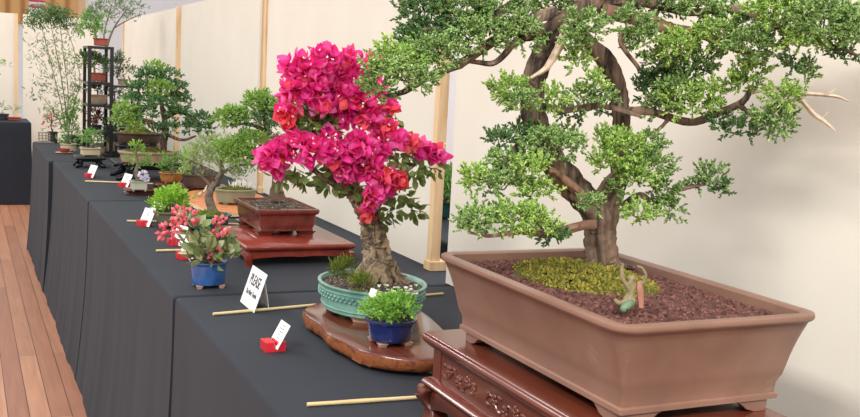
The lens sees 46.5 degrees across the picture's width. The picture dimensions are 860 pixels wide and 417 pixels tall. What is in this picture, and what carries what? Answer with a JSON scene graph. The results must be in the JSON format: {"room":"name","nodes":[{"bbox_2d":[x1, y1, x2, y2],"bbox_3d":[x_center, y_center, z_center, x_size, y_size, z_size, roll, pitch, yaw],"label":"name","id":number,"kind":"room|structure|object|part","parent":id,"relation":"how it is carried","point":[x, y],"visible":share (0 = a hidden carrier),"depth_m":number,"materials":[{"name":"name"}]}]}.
{"room":"bonsai exhibition hall","nodes":[
{"label":"bonsai exhibition hall","id":0,"kind":"room"},
{"bbox_2d":[0,204,86,416],"bbox_3d":[-2.101,0.334,6.868,9.000,0.040,18.000,0,8,-25],"label":"floor","id":1,"kind":"structure","parent":0,"point":[37,379],"depth_m":4.58,"materials":[{"name":"wood"}]},
{"bbox_2d":[0,12,17,116],"bbox_3d":[-5.196,-1.000,9.098,2.695,1.720,0.088,0,8,-25],"label":"divider","id":2,"kind":"object","parent":1,"relation":"on","point":[8,21],"visible":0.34,"depth_m":9.55,"materials":[{"name":"brown wood"}]},
{"bbox_3d":[-3.985,-1.004,9.629,0.030,1.720,0.030,0,8,-25],"label":"post","id":3,"kind":"part","parent":2,"relation":"part of","materials":[{"name":"brown wood"}]},
{"bbox_2d":[0,118,31,204],"bbox_3d":[-5.395,-0.432,8.426,3.815,0.736,0.684,0,8,-25],"label":"tablecloth","id":4,"kind":"object","parent":1,"relation":"on","point":[15,136],"visible":0.9,"depth_m":8.88,"materials":[{"name":"black fabric"}]},
{"bbox_2d":[0,101,8,119],"bbox_3d":[-3.835,-0.883,8.939,0.138,0.180,0.102,2,7,-10],"label":"potted plant","id":5,"kind":"object","parent":4,"relation":"on","point":[3,116],"visible":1,"depth_m":8.93,"materials":[{"name":"green plant"}]},
{"bbox_3d":[-3.830,-0.821,8.949,0.124,0.055,0.099,0,8,-25],"label":"pot","id":6,"kind":"part","parent":5,"relation":"part of","materials":[{"name":"black ceramic"}]},
{"bbox_2d":[5,105,21,120],"bbox_3d":[-3.724,-0.867,8.960,0.183,0.154,0.110,0,8,-25],"label":"potted grass","id":7,"kind":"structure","parent":4,"relation":"on","point":[8,118],"depth_m":8.94,"materials":[{"name":"ceramic"}]},
{"bbox_2d":[7,117,20,120],"bbox_3d":[-3.729,-0.805,8.965,0.124,0.030,0.099,0,8,-25],"label":"pot","id":8,"kind":"object","parent":7,"relation":"on","point":[9,118],"depth_m":8.93,"materials":[{"name":"ceramic"}]},
{"bbox_2d":[23,14,98,142],"bbox_3d":[-3.633,-1.011,9.834,0.690,1.720,0.089,0,8,-25],"label":"divider","id":9,"kind":"object","parent":1,"relation":"on","point":[30,107],"visible":0.32,"depth_m":9.72,"materials":[{"name":"brown wood"}]},
{"bbox_2d":[27,142,118,291],"bbox_3d":[-2.089,0.003,6.364,0.813,0.736,1.425,0,8,-25],"label":"tablecloth","id":10,"kind":"object","parent":1,"relation":"on","point":[44,155],"visible":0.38,"depth_m":6.00,"materials":[{"name":"black fabric"}]},
{"bbox_2d":[38,132,53,142],"bbox_3d":[-2.599,-0.482,6.764,0.100,0.071,0.057,0,8,-25],"label":"basket","id":11,"kind":"object","parent":10,"relation":"on","point":[39,135],"visible":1,"depth_m":6.74,"materials":[{"name":"grey wicker"}]},
{"bbox_2d":[40,107,60,142],"bbox_3d":[-2.556,-0.568,6.748,0.139,0.248,0.162,0,8,-25],"label":"potted plant","id":12,"kind":"object","parent":10,"relation":"on","point":[53,139],"visible":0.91,"depth_m":6.75,"materials":[{"name":"plant"}]},
{"bbox_3d":[-2.558,-0.487,6.779,0.074,0.068,0.067,0,8,-25],"label":"pot","id":13,"kind":"part","parent":12,"relation":"part of","materials":[{"name":"black ceramic"}]},
{"bbox_2d":[20,2,89,145],"bbox_3d":[-2.442,-0.875,6.522,0.430,0.926,0.233,0,8,-22],"label":"bamboo","id":14,"kind":"object","parent":10,"relation":"on","point":[58,14],"visible":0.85,"depth_m":6.51,"materials":[{"name":"green plant"}]},
{"bbox_2d":[56,148,72,153],"bbox_3d":[-2.204,-0.347,6.022,0.100,0.030,0.100,0,8,-25],"label":"bowl","id":15,"kind":"object","parent":10,"relation":"on","point":[61,150],"visible":1,"depth_m":6.00,"materials":[{"name":"ceramic"}]},
{"bbox_2d":[58,148,69,152],"bbox_3d":[-2.204,-0.350,6.022,0.068,0.024,0.068,0,8,-25],"label":"plant pot","id":16,"kind":"object","parent":15,"relation":"on","point":[61,150],"depth_m":6.01,"materials":[{"name":"ceramic"}]},
{"bbox_2d":[54,119,81,151],"bbox_3d":[-2.220,-0.453,6.168,0.180,0.203,0.122,0,8,-25],"label":"potted plant","id":17,"kind":"object","parent":10,"relation":"on","point":[72,146],"visible":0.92,"depth_m":6.15,"materials":[{"name":"green plant"}]},
{"bbox_3d":[-2.230,-0.380,6.169,0.104,0.043,0.084,0,8,-25],"label":"pot","id":18,"kind":"part","parent":17,"relation":"part of","materials":[{"name":"beige ceramic"}]},
{"bbox_2d":[82,46,139,156],"bbox_3d":[-1.920,-0.643,6.025,0.300,0.648,0.280,0,8,-25],"label":"display shelf","id":19,"kind":"object","parent":10,"relation":"on","point":[109,153],"visible":0.55,"depth_m":5.91,"materials":[{"name":"black paint"}]},
{"bbox_3d":[-2.102,-0.660,6.082,0.018,0.648,0.018,0,8,-25],"label":"post","id":20,"kind":"part","parent":19,"relation":"part of","materials":[{"name":"black paint"}]},
{"bbox_3d":[-1.993,-0.625,5.849,0.020,0.648,0.018,0,8,-25],"label":"post","id":21,"kind":"part","parent":19,"relation":"part of","materials":[{"name":"black paint"}]},
{"bbox_2d":[74,4,111,45],"bbox_3d":[-1.986,-1.086,5.899,0.175,0.245,0.168,4,7,6],"label":"potted plant","id":22,"kind":"object","parent":19,"relation":"on","point":[87,15],"visible":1,"depth_m":5.88,"materials":[{"name":"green plant"}]},
{"bbox_3d":[-1.951,-0.986,5.925,0.090,0.044,0.077,0,8,-25],"label":"pot","id":23,"kind":"part","parent":22,"relation":"part of","materials":[{"name":"ceramic"}]},
{"bbox_2d":[72,49,115,81],"bbox_3d":[-1.989,-0.857,5.922,0.248,0.203,0.144,0,8,-25],"label":"potted plant","id":24,"kind":"object","parent":19,"relation":"on","point":[99,58],"visible":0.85,"depth_m":5.91,"materials":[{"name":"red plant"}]},
{"bbox_3d":[-1.971,-0.782,5.947,0.096,0.050,0.082,0,8,-25],"label":"pot","id":25,"kind":"part","parent":24,"relation":"part of","materials":[{"name":"ceramic"}]},
{"bbox_2d":[82,80,107,103],"bbox_3d":[-1.988,-0.700,5.954,0.148,0.145,0.114,-3,9,-38],"label":"potted plant","id":26,"kind":"object","parent":19,"relation":"on","point":[101,99],"visible":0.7,"depth_m":5.94,"materials":[{"name":"grey plant"}]},
{"bbox_3d":[-1.978,-0.653,5.963,0.103,0.050,0.087,0,8,-25],"label":"pot","id":27,"kind":"part","parent":26,"relation":"part of","materials":[{"name":"beige ceramic"}]},
{"bbox_2d":[84,107,108,130],"bbox_3d":[-1.985,-0.542,5.974,0.155,0.157,0.111,0,8,-25],"label":"potted plant","id":28,"kind":"object","parent":19,"relation":"on","point":[96,126],"visible":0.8,"depth_m":5.96,"materials":[{"name":"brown plant"}]},
{"bbox_3d":[-1.996,-0.484,5.980,0.072,0.032,0.062,0,8,-25],"label":"pot","id":29,"kind":"part","parent":28,"relation":"part of","materials":[{"name":"black ceramic"}]},
{"bbox_2d":[93,135,108,152],"bbox_3d":[-1.972,-0.395,6.003,0.128,0.118,0.080,0,8,-25],"label":"potted plant","id":30,"kind":"object","parent":19,"relation":"on","point":[103,149],"visible":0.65,"depth_m":6.00,"materials":[{"name":"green plant"}]},
{"bbox_3d":[-1.975,-0.353,6.010,0.060,0.032,0.051,0,8,-25],"label":"pot","id":31,"kind":"part","parent":30,"relation":"part of","materials":[{"name":"beige ceramic"}]},
{"bbox_3d":[-1.990,-0.661,6.135,0.018,0.648,0.018,0,8,-25],"label":"post","id":32,"kind":"part","parent":19,"relation":"part of","materials":[{"name":"black paint"}]},
{"bbox_2d":[102,123,117,149],"bbox_3d":[-1.915,-0.435,6.020,0.130,0.163,0.111,0,8,-25],"label":"potted plant","id":33,"kind":"object","parent":19,"relation":"on","point":[106,125],"visible":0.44,"depth_m":6.01,"materials":[{"name":"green plant"}]},
{"bbox_3d":[-1.920,-0.380,6.032,0.072,0.050,0.062,0,8,-25],"label":"pot","id":34,"kind":"part","parent":33,"relation":"part of","materials":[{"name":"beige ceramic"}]},
{"bbox_3d":[-1.880,-0.626,5.901,0.020,0.648,0.018,0,8,-25],"label":"post","id":35,"kind":"part","parent":19,"relation":"part of","materials":[{"name":"black paint"}]},
{"bbox_2d":[106,85,123,106],"bbox_3d":[-1.888,-0.680,6.011,0.102,0.137,0.119,7,9,32],"label":"potted plant","id":36,"kind":"object","parent":19,"relation":"on","point":[108,89],"visible":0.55,"depth_m":6.00,"materials":[{"name":"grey plant"}]},
{"bbox_3d":[-1.862,-0.449,5.936,0.012,0.290,0.014,0,8,-25],"label":"post","id":37,"kind":"part","parent":19,"relation":"part of","materials":[{"name":"black paint"}]},
{"bbox_2d":[100,48,137,84],"bbox_3d":[-1.857,-0.851,5.990,0.230,0.218,0.122,0,8,-25],"label":"bonsai","id":38,"kind":"object","parent":19,"relation":"on","point":[120,60],"visible":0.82,"depth_m":5.98,"materials":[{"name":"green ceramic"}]},
{"bbox_2d":[117,79,127,84],"bbox_3d":[-1.845,-0.761,6.009,0.066,0.035,0.056,0,8,-25],"label":"pot","id":39,"kind":"object","parent":38,"relation":"on","point":[120,81],"depth_m":5.99,"materials":[{"name":"beige ceramic"}]},
{"bbox_2d":[86,0,149,140],"bbox_3d":[-2.123,-0.949,6.794,0.417,1.032,0.203,0,8,-25],"label":"potted tree","id":40,"kind":"object","parent":10,"relation":"on","point":[96,3],"visible":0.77,"depth_m":6.74,"materials":[{"name":"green plant"}]},
{"bbox_2d":[122,7,181,157],"bbox_3d":[-2.101,-0.601,7.451,0.064,1.665,2.380,0,8,-25],"label":"divider","id":41,"kind":"object","parent":1,"relation":"on","point":[157,35],"visible":0.3,"depth_m":7.04,"materials":[{"name":"fabric"}]},
{"bbox_3d":[-2.602,-0.759,8.491,0.030,1.665,0.030,0,8,-25],"label":"post","id":42,"kind":"part","parent":41,"relation":"part of","materials":[{"name":"brown wood"}]},
{"bbox_3d":[-1.623,-0.442,6.401,0.030,1.665,0.030,0,8,-25],"label":"post","id":43,"kind":"part","parent":41,"relation":"part of","materials":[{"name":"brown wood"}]},
{"bbox_2d":[43,161,268,378],"bbox_3d":[-1.362,0.216,4.990,0.948,0.736,1.700,0,8,-25],"label":"tablecloth","id":44,"kind":"object","parent":1,"relation":"on","point":[65,278],"visible":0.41,"depth_m":4.63,"materials":[{"name":"black fabric"}]},
{"bbox_2d":[73,155,105,167],"bbox_3d":[-1.809,-0.249,5.311,0.153,0.058,0.160,0,8,-25],"label":"display stand","id":45,"kind":"object","parent":44,"relation":"on","point":[80,159],"visible":0.99,"depth_m":5.26,"materials":[{"name":"black paint"}]},
{"bbox_3d":[-1.831,-0.239,5.231,0.047,0.055,0.026,0,8,-25],"label":"leg","id":46,"kind":"part","parent":45,"relation":"part of","materials":[{"name":"black paint"}]},
{"bbox_2d":[74,126,105,155],"bbox_3d":[-1.804,-0.359,5.311,0.170,0.160,0.106,0,8,-25],"label":"bonsai","id":47,"kind":"object","parent":45,"relation":"on","point":[91,150],"visible":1,"depth_m":5.29,"materials":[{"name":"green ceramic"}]},
{"bbox_2d":[79,147,100,155],"bbox_3d":[-1.807,-0.302,5.319,0.106,0.045,0.079,0,8,-25],"label":"pot","id":48,"kind":"object","parent":47,"relation":"on","point":[84,151],"depth_m":5.29,"materials":[{"name":"beige ceramic"}]},
{"bbox_3d":[-1.734,-0.239,5.276,0.046,0.055,0.025,0,8,-25],"label":"leg","id":49,"kind":"part","parent":45,"relation":"part of","materials":[{"name":"black paint"}]},
{"bbox_2d":[84,165,97,177],"bbox_3d":[-1.638,-0.179,4.820,0.044,0.059,0.070,-4,10,-45],"label":"card holder","id":50,"kind":"object","parent":44,"relation":"on","point":[91,172],"visible":1,"depth_m":4.81,"materials":[{"name":"red paint"}]},
{"bbox_2d":[85,180,152,183],"bbox_3d":[-1.365,-0.119,4.661,0.470,0.008,0.008,2,7,-7],"label":"stick","id":51,"kind":"object","parent":44,"relation":"on","point":[85,180],"visible":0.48,"depth_m":4.64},
{"bbox_2d":[118,173,132,187],"bbox_3d":[-1.379,-0.126,4.515,0.044,0.059,0.070,-4,10,-45],"label":"card holder","id":52,"kind":"object","parent":44,"relation":"on","point":[125,182],"visible":0.84,"depth_m":4.51,"materials":[{"name":"paper"}]},
{"bbox_2d":[113,142,158,168],"bbox_3d":[-1.566,-0.281,5.384,0.245,0.131,0.224,0,8,-25],"label":"display stand","id":53,"kind":"object","parent":44,"relation":"on","point":[122,146],"visible":0.21,"depth_m":5.30,"materials":[{"name":"black paint"}]},
{"bbox_2d":[114,96,161,144],"bbox_3d":[-1.563,-0.474,5.357,0.262,0.256,0.172,1,7,-15],"label":"bonsai","id":54,"kind":"object","parent":53,"relation":"on","point":[125,137],"visible":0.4,"depth_m":5.31,"materials":[{"name":"brown ceramic"}]},
{"bbox_2d":[115,131,161,144],"bbox_3d":[-1.561,-0.377,5.372,0.250,0.062,0.170,0,8,-25],"label":"pot","id":55,"kind":"object","parent":54,"relation":"on","point":[123,137],"depth_m":5.31,"materials":[{"name":"brown ceramic"}]},
{"bbox_2d":[121,139,152,190],"bbox_3d":[-1.223,-0.185,4.199,0.116,0.221,0.112,6,8,23],"label":"bonsai","id":56,"kind":"object","parent":44,"relation":"on","point":[137,184],"visible":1,"depth_m":4.18,"materials":[{"name":"plant"}]},
{"bbox_2d":[129,180,147,190],"bbox_3d":[-1.226,-0.096,4.209,0.071,0.042,0.064,0,8,-25],"label":"pot","id":57,"kind":"object","parent":56,"relation":"on","point":[134,184],"depth_m":4.18,"materials":[{"name":"white ceramic"}]},
{"bbox_2d":[122,187,154,194],"bbox_3d":[-1.249,-0.073,4.296,0.128,0.025,0.090,0,8,-25],"label":"display stand","id":58,"kind":"object","parent":44,"relation":"on","point":[127,190],"visible":0.95,"depth_m":4.27,"materials":[{"name":"wood"}]},
{"bbox_2d":[109,158,182,180],"bbox_3d":[-1.387,-0.192,4.917,0.337,0.090,0.246,0,8,-25],"label":"display stand","id":59,"kind":"object","parent":44,"relation":"on","point":[117,161],"visible":0.49,"depth_m":4.83,"materials":[{"name":"black paint"}]},
{"bbox_3d":[-1.538,-0.206,4.960,0.095,0.090,0.038,0,8,-25],"label":"leg","id":60,"kind":"part","parent":59,"relation":"part of","materials":[{"name":"black paint"}]},
{"bbox_3d":[-1.451,-0.177,4.773,0.095,0.090,0.038,0,8,-25],"label":"leg","id":61,"kind":"part","parent":59,"relation":"part of","materials":[{"name":"black paint"}]},
{"bbox_2d":[107,58,217,164],"bbox_3d":[-1.254,-0.458,4.726,0.531,0.502,0.250,0,8,-21],"label":"bonsai","id":62,"kind":"object","parent":59,"relation":"on","point":[159,74],"visible":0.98,"depth_m":4.70,"materials":[{"name":"green plant"}]},
{"bbox_2d":[118,150,178,164],"bbox_3d":[-1.341,-0.244,4.765,0.282,0.059,0.175,0,8,-25],"label":"pot","id":63,"kind":"object","parent":62,"relation":"on","point":[156,157],"depth_m":4.70,"materials":[{"name":"beige ceramic"}]},
{"bbox_2d":[152,182,181,188],"bbox_3d":[-1.194,-0.104,4.561,0.124,0.025,0.110,0,8,-25],"label":"display stand","id":64,"kind":"object","parent":44,"relation":"on","point":[157,185],"visible":0.38,"depth_m":4.53,"materials":[{"name":"wood"}]},
{"bbox_2d":[151,147,186,183],"bbox_3d":[-1.175,-0.199,4.537,0.174,0.168,0.120,0,8,-25],"label":"bonsai","id":65,"kind":"object","parent":64,"relation":"on","point":[166,176],"visible":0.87,"depth_m":4.53,"materials":[{"name":"plant"}]},
{"bbox_2d":[158,171,184,183],"bbox_3d":[-1.177,-0.141,4.553,0.118,0.050,0.094,0,8,-25],"label":"pot","id":66,"kind":"object","parent":65,"relation":"on","point":[166,176],"depth_m":4.52,"materials":[{"name":"ceramic"}]},
{"bbox_2d":[171,184,225,191],"bbox_3d":[-1.029,-0.088,4.494,0.240,0.026,0.160,0,8,-25],"label":"display stand","id":67,"kind":"object","parent":44,"relation":"on","point":[221,185],"visible":0.08,"depth_m":4.42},
{"bbox_2d":[178,137,222,188],"bbox_3d":[-1.005,-0.202,4.402,0.216,0.222,0.109,0,8,-25],"label":"bonsai","id":68,"kind":"object","parent":67,"relation":"on","point":[190,180],"visible":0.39,"depth_m":4.37,"materials":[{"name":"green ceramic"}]},
{"bbox_2d":[181,173,220,188],"bbox_3d":[-1.005,-0.122,4.410,0.184,0.061,0.101,0,8,-25],"label":"pot","id":69,"kind":"object","parent":68,"relation":"on","point":[190,180],"depth_m":4.36,"materials":[{"name":"brown ceramic"}]},
{"bbox_2d":[179,0,264,188],"bbox_3d":[-1.139,-0.672,5.450,0.089,0.930,1.820,0,8,-25],"label":"divider","id":70,"kind":"object","parent":44,"relation":"on","point":[222,40],"visible":0.53,"depth_m":5.25,"materials":[{"name":"fabric"}]},
{"bbox_3d":[-0.784,-0.552,4.654,0.030,0.930,0.030,0,8,-25],"label":"post","id":71,"kind":"part","parent":70,"relation":"part of","materials":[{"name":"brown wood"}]},
{"bbox_2d":[75,201,450,416],"bbox_3d":[-0.627,0.453,3.425,0.947,0.736,1.782,0,8,-25],"label":"tablecloth","id":72,"kind":"object","parent":1,"relation":"on","point":[125,365],"visible":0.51,"depth_m":3.00,"materials":[{"name":"black fabric"}]},
{"bbox_2d":[136,207,155,226],"bbox_3d":[-0.981,0.031,3.441,0.044,0.059,0.070,-4,10,-45],"label":"card holder","id":73,"kind":"object","parent":72,"relation":"on","point":[147,216],"visible":1,"depth_m":3.44,"materials":[{"name":"paper"}]},
{"bbox_2d":[156,249,180,251],"bbox_3d":[-0.723,0.124,3.013,0.201,0.008,0.008,0,8,-25],"label":"stick","id":74,"kind":"object","parent":72,"relation":"on","point":[157,250],"visible":0.33,"depth_m":2.98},
{"bbox_2d":[145,181,197,227],"bbox_3d":[-0.897,-0.018,3.444,0.176,0.164,0.164,0,8,-25],"label":"potted plant","id":75,"kind":"object","parent":72,"relation":"on","point":[172,193],"visible":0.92,"depth_m":3.42,"materials":[{"name":"green plant"}]},
{"bbox_3d":[-0.898,0.032,3.452,0.116,0.051,0.112,0,8,-25],"label":"pot","id":76,"kind":"part","parent":75,"relation":"part of","materials":[{"name":"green ceramic"}]},
{"bbox_2d":[167,225,188,245],"bbox_3d":[-0.787,0.084,3.104,0.044,0.059,0.070,-4,10,-45],"label":"card holder","id":77,"kind":"object","parent":72,"relation":"on","point":[172,243],"visible":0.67,"depth_m":3.09,"materials":[{"name":"red paint"}]},
{"bbox_2d":[127,220,239,224],"bbox_3d":[-0.793,0.052,3.555,0.550,0.008,0.008,2,7,-9],"label":"stick","id":78,"kind":"object","parent":72,"relation":"on","point":[153,221],"visible":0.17,"depth_m":3.52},
{"bbox_2d":[176,239,195,259],"bbox_3d":[-0.701,0.115,2.885,0.046,0.062,0.074,-4,10,-45],"label":"card holder","id":79,"kind":"object","parent":72,"relation":"on","point":[178,256],"visible":0.34,"depth_m":2.87,"materials":[{"name":"red paint"}]},
{"bbox_2d":[155,204,244,288],"bbox_3d":[-0.576,0.094,2.496,0.227,0.212,0.143,0,8,-25],"label":"azalea","id":80,"kind":"object","parent":72,"relation":"on","point":[206,270],"visible":1,"depth_m":2.49,"materials":[{"name":"green plant"}]},
{"bbox_2d":[189,257,227,288],"bbox_3d":[-0.561,0.164,2.532,0.098,0.066,0.092,0,8,-25],"label":"pot","id":81,"kind":"object","parent":80,"relation":"on","point":[203,273],"depth_m":2.50,"materials":[{"name":"ceramic"}]},
{"bbox_2d":[176,129,263,231],"bbox_3d":[-0.719,-0.101,3.420,0.298,0.352,0.167,-1,8,-31],"label":"bonsai","id":82,"kind":"object","parent":72,"relation":"on","point":[211,210],"visible":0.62,"depth_m":3.40,"materials":[{"name":"green plant"}]},
{"bbox_2d":[187,211,231,231],"bbox_3d":[-0.763,0.045,3.430,0.164,0.056,0.144,0,8,-25],"label":"pot","id":83,"kind":"object","parent":82,"relation":"on","point":[209,214],"depth_m":3.39,"materials":[{"name":"teal ceramic"}]},
{"bbox_2d":[188,189,262,217],"bbox_3d":[-0.828,-0.028,4.125,0.353,0.019,0.791,0,8,-25],"label":"stand","id":84,"kind":"object","parent":72,"relation":"on","point":[198,202],"visible":0.28,"depth_m":3.94,"materials":[{"name":"orange wood"}]},
{"bbox_2d":[196,185,206,195],"bbox_3d":[-0.956,-0.073,4.164,0.053,0.048,0.024,2,7,-5],"label":"driftwood","id":85,"kind":"object","parent":84,"relation":"on","point":[202,192],"visible":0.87,"depth_m":4.17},
{"bbox_2d":[215,179,257,204],"bbox_3d":[-0.776,-0.069,3.996,0.176,0.097,0.140,0,8,-25],"label":"potted plant","id":86,"kind":"object","parent":84,"relation":"on","point":[225,195],"visible":0.94,"depth_m":3.95,"materials":[{"name":"white plant"}]},
{"bbox_3d":[-0.777,-0.053,3.998,0.176,0.054,0.140,0,8,-25],"label":"pot","id":87,"kind":"part","parent":86,"relation":"part of","materials":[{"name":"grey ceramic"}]},
{"bbox_2d":[218,225,355,266],"bbox_3d":[-0.449,0.108,3.046,0.330,0.060,0.386,0,8,-25],"label":"display stand","id":88,"kind":"object","parent":72,"relation":"on","point":[322,242],"visible":0.62,"depth_m":2.91,"materials":[{"name":"wood"}]},
{"bbox_3d":[-0.511,0.146,2.825,0.026,0.034,0.026,0,8,-25],"label":"leg","id":89,"kind":"part","parent":88,"relation":"part of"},
{"bbox_2d":[205,86,319,235],"bbox_3d":[-0.531,-0.156,3.088,0.321,0.445,0.300,0,8,-25],"label":"bonsai","id":90,"kind":"object","parent":88,"relation":"on","point":[272,213],"visible":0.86,"depth_m":3.06,"materials":[{"name":"green plant"}]},
{"bbox_2d":[234,197,319,235],"bbox_3d":[-0.485,0.024,3.136,0.200,0.081,0.300,0,8,-25],"label":"pot","id":91,"kind":"object","parent":90,"relation":"on","point":[268,215],"depth_m":3.04,"materials":[{"name":"red ceramic"}]},
{"bbox_2d":[257,0,452,270],"bbox_3d":[-0.342,-0.409,3.687,0.064,0.935,1.885,0,8,-25],"label":"divider","id":92,"kind":"object","parent":72,"relation":"on","point":[288,24],"visible":0.43,"depth_m":3.41,"materials":[{"name":"brown wood"}]},
{"bbox_3d":[-0.739,-0.533,4.505,0.030,0.935,0.030,0,8,-25],"label":"post","id":93,"kind":"part","parent":92,"relation":"part of","materials":[{"name":"brown wood"}]},
{"bbox_3d":[0.032,-0.284,2.858,0.030,0.935,0.030,0,8,-25],"label":"post","id":94,"kind":"part","parent":92,"relation":"part of","materials":[{"name":"brown wood"}]},
{"bbox_2d":[181,156,450,258],"bbox_3d":[-0.384,0.226,5.315,0.853,0.736,8.600,0,8,-25],"label":"tablecloth","id":95,"kind":"object","parent":1,"relation":"on","point":[445,222],"visible":0.02,"depth_m":3.59,"materials":[{"name":"black fabric"}]},
{"bbox_2d":[442,161,452,217],"bbox_3d":[0.085,-0.080,4.069,0.296,0.231,0.352,9,9,39],"label":"potted plant","id":96,"kind":"object","parent":95,"relation":"on","point":[448,173],"visible":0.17,"depth_m":4.00,"materials":[{"name":"green plant"}]},
{"bbox_3d":[0.075,-0.002,4.069,0.200,0.065,0.160,0,8,-25],"label":"pot","id":97,"kind":"part","parent":96,"relation":"part of","materials":[{"name":"teal ceramic"}]},
{"bbox_2d":[171,286,461,416],"bbox_3d":[0.187,0.716,1.689,0.894,0.736,2.082,0,8,-25],"label":"tablecloth","id":98,"kind":"object","parent":1,"relation":"on","point":[221,368],"visible":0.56,"depth_m":1.97,"materials":[{"name":"black fabric"}]},
{"bbox_2d":[240,265,268,312],"bbox_3d":[-0.405,0.186,2.334,0.045,0.088,0.119,0,8,-26],"label":"sign","id":99,"kind":"object","parent":98,"relation":"on","point":[255,288],"visible":1,"depth_m":2.33,"materials":[{"name":"white"}]},
{"bbox_3d":[-0.392,0.185,2.340,0.002,0.084,0.060,-11,13,-24],"label":"panel","id":100,"kind":"part","parent":99,"relation":"part of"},
{"bbox_2d":[260,319,289,352],"bbox_3d":[-0.307,0.254,1.981,0.046,0.054,0.053,-1,8,-27],"label":"card holder","id":101,"kind":"object","parent":98,"relation":"on","point":[276,343],"visible":1,"depth_m":1.97,"materials":[{"name":"red paint"}]},
{"bbox_2d":[213,292,443,315],"bbox_3d":[-0.226,0.228,2.406,0.623,0.008,0.008,-2,9,-34],"label":"stick","id":102,"kind":"object","parent":98,"relation":"on","point":[441,293],"visible":0.5,"depth_m":2.30,"materials":[{"name":"wood"}]},
{"bbox_2d":[307,396,416,406],"bbox_3d":[0.063,0.326,1.752,0.568,0.008,0.008,0,8,-20],"label":"stick","id":103,"kind":"object","parent":98,"relation":"on","point":[365,400],"visible":0.27,"depth_m":1.68,"materials":[{"name":"wood"}]},
{"bbox_2d":[302,302,442,373],"bbox_3d":[-0.103,0.260,2.087,0.273,0.038,0.534,0,8,-25],"label":"stand","id":104,"kind":"object","parent":98,"relation":"on","point":[345,336],"visible":0.7,"depth_m":1.94,"materials":[{"name":"brown wood"}]},
{"bbox_2d":[251,40,453,323],"bbox_3d":[-0.152,-0.056,2.107,0.340,0.577,0.362,5,8,17],"label":"bonsai","id":105,"kind":"object","parent":104,"relation":"on","point":[322,80],"visible":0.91,"depth_m":2.06,"materials":[{"name":"pink plant"}]},
{"bbox_2d":[318,269,426,323],"bbox_3d":[-0.128,0.191,2.181,0.232,0.070,0.276,0,8,-25],"label":"pot","id":106,"kind":"object","parent":105,"relation":"on","point":[339,294],"depth_m":2.11,"materials":[{"name":"green ceramic"}]},
{"bbox_2d":[369,289,376,296],"bbox_3d":[-0.114,0.171,2.003,0.018,0.019,0.012,8,9,36],"label":"plant tag","id":107,"kind":"object","parent":105,"relation":"in","point":[372,291],"visible":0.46,"depth_m":2.00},
{"bbox_2d":[355,287,423,347],"bbox_3d":[-0.078,0.207,1.927,0.127,0.108,0.129,0,8,-20],"label":"potted plant","id":108,"kind":"object","parent":104,"relation":"on","point":[387,325],"visible":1,"depth_m":1.90,"materials":[{"name":"green plant"}]},
{"bbox_2d":[365,314,416,347],"bbox_3d":[-0.076,0.235,1.935,0.102,0.050,0.098,0,8,-25],"label":"pot","id":109,"kind":"object","parent":108,"relation":"on","point":[385,329],"depth_m":1.90,"materials":[{"name":"ceramic"}]},
{"bbox_2d":[415,329,785,416],"bbox_3d":[0.242,0.310,1.400,0.296,0.146,0.637,0,8,-25],"label":"display stand","id":110,"kind":"object","parent":98,"relation":"on","point":[468,379],"visible":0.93,"depth_m":1.44,"materials":[{"name":"wood"}]},
{"bbox_3d":[0.006,0.315,1.617,0.051,0.057,0.051,0,8,-25],"label":"leg","id":111,"kind":"part","parent":110,"relation":"part of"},
{"bbox_3d":[0.242,0.318,1.401,0.282,0.016,0.623,0,8,-25],"label":"moulding","id":112,"kind":"part","parent":110,"relation":"part of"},
{"bbox_2d":[353,0,859,416],"bbox_3d":[0.239,-0.086,1.372,0.567,0.646,0.543,10,10,42],"label":"bonsai","id":113,"kind":"object","parent":110,"relation":"on","point":[694,341],"visible":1,"depth_m":1.38,"materials":[{"name":"green plant"}]},
{"bbox_2d":[441,248,814,416],"bbox_3d":[0.250,0.167,1.426,0.316,0.132,0.498,0,8,-25],"label":"pot","id":114,"kind":"object","parent":113,"relation":"on","point":[694,341],"depth_m":1.27,"materials":[{"name":"ceramic"}]},
{"bbox_2d":[614,263,646,312],"bbox_3d":[0.250,0.097,1.238,0.053,0.058,0.023,-4,10,-43],"label":"figurine","id":115,"kind":"object","parent":113,"relation":"on","point":[629,300],"visible":1,"depth_m":1.24,"materials":[{"name":"ceramic"}]},
{"bbox_2d":[446,0,859,416],"bbox_3d":[0.735,-0.057,1.338,0.089,0.940,3.000,0,8,-25],"label":"divider","id":116,"kind":"object","parent":98,"relation":"on","point":[789,233],"visible":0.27,"depth_m":1.64,"materials":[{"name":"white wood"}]},
{"bbox_2d":[18,0,203,142],"bbox_3d":[-5.524,-2.809,14.152,9.000,4.000,0.100,0,8,-25],"label":"wall","id":117,"kind":"structure","parent":0,"point":[116,41],"depth_m":14.59,"materials":[{"name":"white paint"}]},
{"bbox_2d":[29,0,44,14],"bbox_3d":[-5.512,-2.798,14.026,0.210,0.337,0.016,0,8,-25],"label":"poster","id":118,"kind":"object","parent":117,"relation":"attached to","point":[31,2],"visible":0.26,"depth_m":14.01,"materials":[{"name":"paper"}]},
{"bbox_2d":[0,0,77,22],"bbox_3d":[-7.080,-3.580,13.218,4.600,2.000,0.060,0,8,-25],"label":"trim","id":119,"kind":"structure","parent":117,"relation":"attached to","point":[6,6],"depth_m":13.96,"materials":[{"name":"wood"}]},
{"bbox_2d":[78,0,84,17],"bbox_3d":[-4.950,-3.594,14.212,0.100,2.000,0.070,0,8,-25],"label":"trim","id":120,"kind":"structure","parent":117,"relation":"attached to","point":[81,3],"depth_m":14.27,"materials":[{"name":"brown wood"}]},
{"bbox_2d":[446,1,460,164],"bbox_3d":[2.036,-1.695,8.497,0.100,4.000,18.000,0,8,-25],"label":"wall","id":121,"kind":"structure","parent":0,"point":[453,75],"depth_m":12.19,"materials":[{"name":"white paint"}]}
]}

